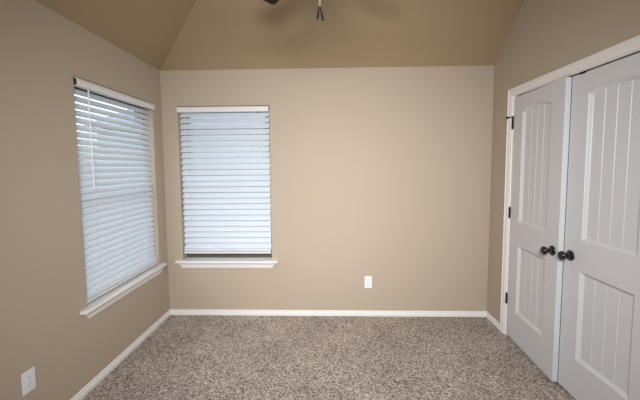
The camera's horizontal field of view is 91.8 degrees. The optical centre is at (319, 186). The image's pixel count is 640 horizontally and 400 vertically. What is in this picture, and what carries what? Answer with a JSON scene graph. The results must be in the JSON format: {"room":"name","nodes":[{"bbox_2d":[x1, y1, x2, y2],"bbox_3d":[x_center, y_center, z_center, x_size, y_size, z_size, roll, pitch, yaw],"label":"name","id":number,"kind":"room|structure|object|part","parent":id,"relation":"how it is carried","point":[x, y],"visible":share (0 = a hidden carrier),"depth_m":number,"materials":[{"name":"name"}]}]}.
{"room":"empty bedroom","nodes":[
{"label":"empty bedroom","id":0,"kind":"room"},
{"bbox_2d":[0,0,169,399],"bbox_3d":[-1.654,0.223,1.112,0.150,2.407,3.897,0,4,2],"label":"wall","id":1,"kind":"structure","parent":0,"point":[43,296],"depth_m":1.81,"materials":[{"name":"beige paint"}]},
{"bbox_2d":[21,366,35,396],"bbox_3d":[-1.555,1.038,1.656,0.008,0.120,0.072,0,4,2],"label":"wall outlet","id":2,"kind":"object","parent":1,"relation":"attached to","point":[28,380],"visible":1,"depth_m":1.65,"materials":[{"name":"white plastic"}]},
{"bbox_2d":[74,87,166,318],"bbox_3d":[-1.585,0.057,2.455,0.183,1.590,1.007,0,4,2],"label":"window","id":3,"kind":"structure","parent":1,"relation":"in","point":[102,302],"depth_m":2.39,"materials":[{"name":"white wood"}]},
{"bbox_3d":[-1.668,-0.333,2.430,0.022,0.743,0.819,0,4,2],"label":"sash","id":4,"kind":"part","parent":3,"relation":"part of","materials":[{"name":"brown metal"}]},
{"bbox_2d":[73,77,156,302],"bbox_3d":[-1.561,0.012,2.451,0.088,1.486,0.875,0,4,2],"label":"window blind","id":5,"kind":"object","parent":3,"relation":"attached to","point":[116,204],"visible":0.85,"depth_m":2.36,"materials":[{"name":"white plastic"}]},
{"bbox_3d":[-1.589,0.044,2.170,0.045,1.431,0.001,0,4,2],"label":"ladder cord","id":6,"kind":"part","parent":5,"relation":"part of","materials":[{"name":"white fabric"}]},
{"bbox_3d":[-1.582,0.025,2.449,0.045,1.431,0.001,0,4,2],"label":"ladder cord","id":7,"kind":"part","parent":5,"relation":"part of","materials":[{"name":"white fabric"}]},
{"bbox_3d":[-1.573,0.740,2.502,0.053,0.026,0.863,0,4,2],"label":"rail","id":8,"kind":"part","parent":5,"relation":"part of","materials":[{"name":"white plastic"}]},
{"bbox_3d":[-1.574,0.004,2.744,0.045,1.431,0.001,0,4,2],"label":"ladder cord","id":9,"kind":"part","parent":5,"relation":"part of","materials":[{"name":"white fabric"}]},
{"bbox_3d":[-1.555,0.780,2.504,0.133,0.020,1.007,0,4,2],"label":"sill","id":10,"kind":"part","parent":3,"relation":"part of","materials":[{"name":"white paint"}]},
{"bbox_3d":[-1.652,0.018,2.454,0.050,1.510,0.883,0,4,2],"label":"frame","id":11,"kind":"part","parent":3,"relation":"part of","materials":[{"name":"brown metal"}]},
{"bbox_2d":[70,310,170,399],"bbox_3d":[-1.561,1.392,1.260,0.015,0.052,3.733,0,4,2],"label":"baseboard","id":12,"kind":"structure","parent":1,"relation":"attached to","point":[82,393],"depth_m":2.34,"materials":[{"name":"white paint"}]},
{"bbox_2d":[35,0,523,70],"bbox_3d":[-0.011,-1.362,1.032,3.155,0.743,3.747,0,4,2],"label":"ceiling","id":13,"kind":"structure","parent":0,"point":[166,35],"depth_m":2.62,"materials":[{"name":"beige paint"}]},
{"bbox_2d":[263,0,323,20],"bbox_3d":[-0.016,-1.128,1.093,1.164,1.019,1.135,0,4,2],"label":"ceiling fan","id":14,"kind":"object","parent":13,"relation":"hanging from","point":[273,2],"visible":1,"depth_m":1.16,"materials":[{"name":"brown metal"}]},
{"bbox_3d":[-0.199,-0.987,1.476,0.126,0.033,0.415,-3,5,-30],"label":"blade","id":15,"kind":"part","parent":14,"relation":"part of","materials":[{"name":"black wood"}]},
{"bbox_2d":[160,65,493,310],"bbox_3d":[0.054,0.073,3.084,3.455,2.407,0.150,0,4,2],"label":"wall","id":16,"kind":"structure","parent":0,"point":[383,174],"depth_m":2.99,"materials":[{"name":"beige paint"}]},
{"bbox_2d":[175,117,277,267],"bbox_3d":[-0.925,0.009,3.075,1.014,1.590,0.183,0,4,2],"label":"window","id":17,"kind":"structure","parent":16,"relation":"in","point":[192,260],"depth_m":3.07,"materials":[{"name":"white wood"}]},
{"bbox_2d":[177,106,271,253],"bbox_3d":[-0.926,-0.057,3.049,0.882,1.441,0.093,0,4,2],"label":"window blind","id":18,"kind":"object","parent":17,"relation":"attached to","point":[219,218],"visible":0.97,"depth_m":3.06,"materials":[{"name":"white plastic"}]},
{"bbox_3d":[-0.920,0.647,3.112,0.870,0.028,0.064,0,4,2],"label":"rail","id":19,"kind":"part","parent":18,"relation":"part of","materials":[{"name":"white plastic"}]},
{"bbox_3d":[-0.920,0.734,3.100,1.014,0.020,0.133,0,4,2],"label":"sill","id":20,"kind":"part","parent":17,"relation":"part of","materials":[{"name":"white paint"}]},
{"bbox_3d":[-0.925,-0.387,3.127,0.826,0.743,0.022,0,4,2],"label":"sash","id":21,"kind":"part","parent":17,"relation":"part of","materials":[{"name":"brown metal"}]},
{"bbox_2d":[170,309,486,316],"bbox_3d":[0.060,1.254,3.084,3.155,0.052,0.015,0,4,2],"label":"baseboard","id":22,"kind":"structure","parent":16,"relation":"attached to","point":[173,311],"depth_m":3.08,"materials":[{"name":"white paint"}]},
{"bbox_2d":[365,276,371,287],"bbox_3d":[0.475,0.937,3.054,0.072,0.120,0.008,0,4,2],"label":"wall outlet","id":23,"kind":"object","parent":16,"relation":"attached to","point":[368,279],"visible":1,"depth_m":3.05,"materials":[{"name":"white plastic"}]},
{"bbox_2d":[82,315,575,399],"bbox_3d":[0.009,1.469,1.229,3.455,0.120,4.047,0,4,2],"label":"floor","id":24,"kind":"structure","parent":0,"point":[187,357],"depth_m":2.34,"materials":[{"name":"carpet"}]},
{"bbox_2d":[487,0,639,322],"bbox_3d":[1.630,-0.165,0.995,0.115,3.150,3.897,0,4,2],"label":"wall","id":25,"kind":"structure","parent":0,"point":[544,37],"depth_m":2.29,"materials":[{"name":"beige paint"}]},
{"bbox_2d":[486,312,499,329],"bbox_3d":[1.626,1.255,2.911,0.015,0.052,0.246,0,4,2],"label":"baseboard","id":26,"kind":"structure","parent":25,"relation":"attached to","point":[489,317],"depth_m":2.91,"materials":[{"name":"white paint"}]},
{"bbox_2d":[505,77,571,381],"bbox_3d":[1.579,0.290,2.365,0.105,2.025,0.655,0,4,5],"label":"door","id":27,"kind":"structure","parent":25,"relation":"in","point":[541,118],"depth_m":2.27,"materials":[{"name":"grey paint"}]},
{"bbox_3d":[1.620,0.773,2.371,0.012,0.524,0.304,0,4,5],"label":"panel","id":28,"kind":"part","parent":27,"relation":"part of","materials":[{"name":"grey paint"}]},
{"bbox_3d":[1.613,-0.162,2.306,0.012,0.883,0.304,0,4,5],"label":"panel","id":29,"kind":"part","parent":27,"relation":"part of","materials":[{"name":"grey paint"}]},
{"bbox_3d":[1.540,0.430,2.103,0.071,0.068,0.068,0,4,5],"label":"knob","id":30,"kind":"part","parent":27,"relation":"part of","materials":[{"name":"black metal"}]},
{"bbox_2d":[500,35,639,334],"bbox_3d":[1.652,0.279,2.029,0.133,2.120,1.366,0,4,2],"label":"door frame","id":31,"kind":"structure","parent":25,"relation":"attached to","point":[633,44],"depth_m":2.47,"materials":[{"name":"white paint"}]},
{"bbox_2d":[558,53,639,399],"bbox_3d":[1.578,0.332,1.720,0.105,2.031,0.620,0,4,2],"label":"door","id":32,"kind":"structure","parent":25,"relation":"in","point":[599,350],"depth_m":1.76,"materials":[{"name":"grey paint"}]},
{"bbox_3d":[1.569,0.438,1.985,0.071,0.068,0.068,0,4,2],"label":"knob","id":33,"kind":"part","parent":32,"relation":"part of","materials":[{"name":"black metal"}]},
{"bbox_3d":[1.621,0.816,1.759,0.012,0.524,0.304,0,4,2],"label":"panel","id":34,"kind":"part","parent":32,"relation":"part of","materials":[{"name":"grey paint"}]},
{"bbox_3d":[1.614,-0.120,1.694,0.012,0.883,0.304,0,4,2],"label":"panel","id":35,"kind":"part","parent":32,"relation":"part of","materials":[{"name":"grey paint"}]},
{"bbox_2d":[558,88,571,365],"bbox_3d":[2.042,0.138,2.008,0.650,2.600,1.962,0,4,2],"label":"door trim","id":36,"kind":"structure","parent":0,"point":[571,88],"depth_m":2.92,"materials":[{"name":"white paint"}]},
{"label":"outside","id":37,"kind":"structure","parent":0,"visible":0},
{"bbox_3d":[0.151,1.564,5.119,60.000,0.150,70.000,0,4,2],"label":"ground","id":38,"kind":"structure","parent":37,"visible":0},
{"bbox_2d":[84,109,265,172],"bbox_3d":[-5.492,-1.849,16.869,8.900,5.110,7.600,0,4,2],"label":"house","id":39,"kind":"structure","parent":38,"relation":"on","point":[127,109],"depth_m":13.45,"materials":[{"name":"white"}]},
{"bbox_2d":[206,169,242,186],"bbox_3d":[0.699,0.423,7.050,9.000,1.850,0.040,0,4,2],"label":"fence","id":40,"kind":"object","parent":38,"relation":"on","point":[206,169],"visible":0.02,"depth_m":7.05,"materials":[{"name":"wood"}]}
]}

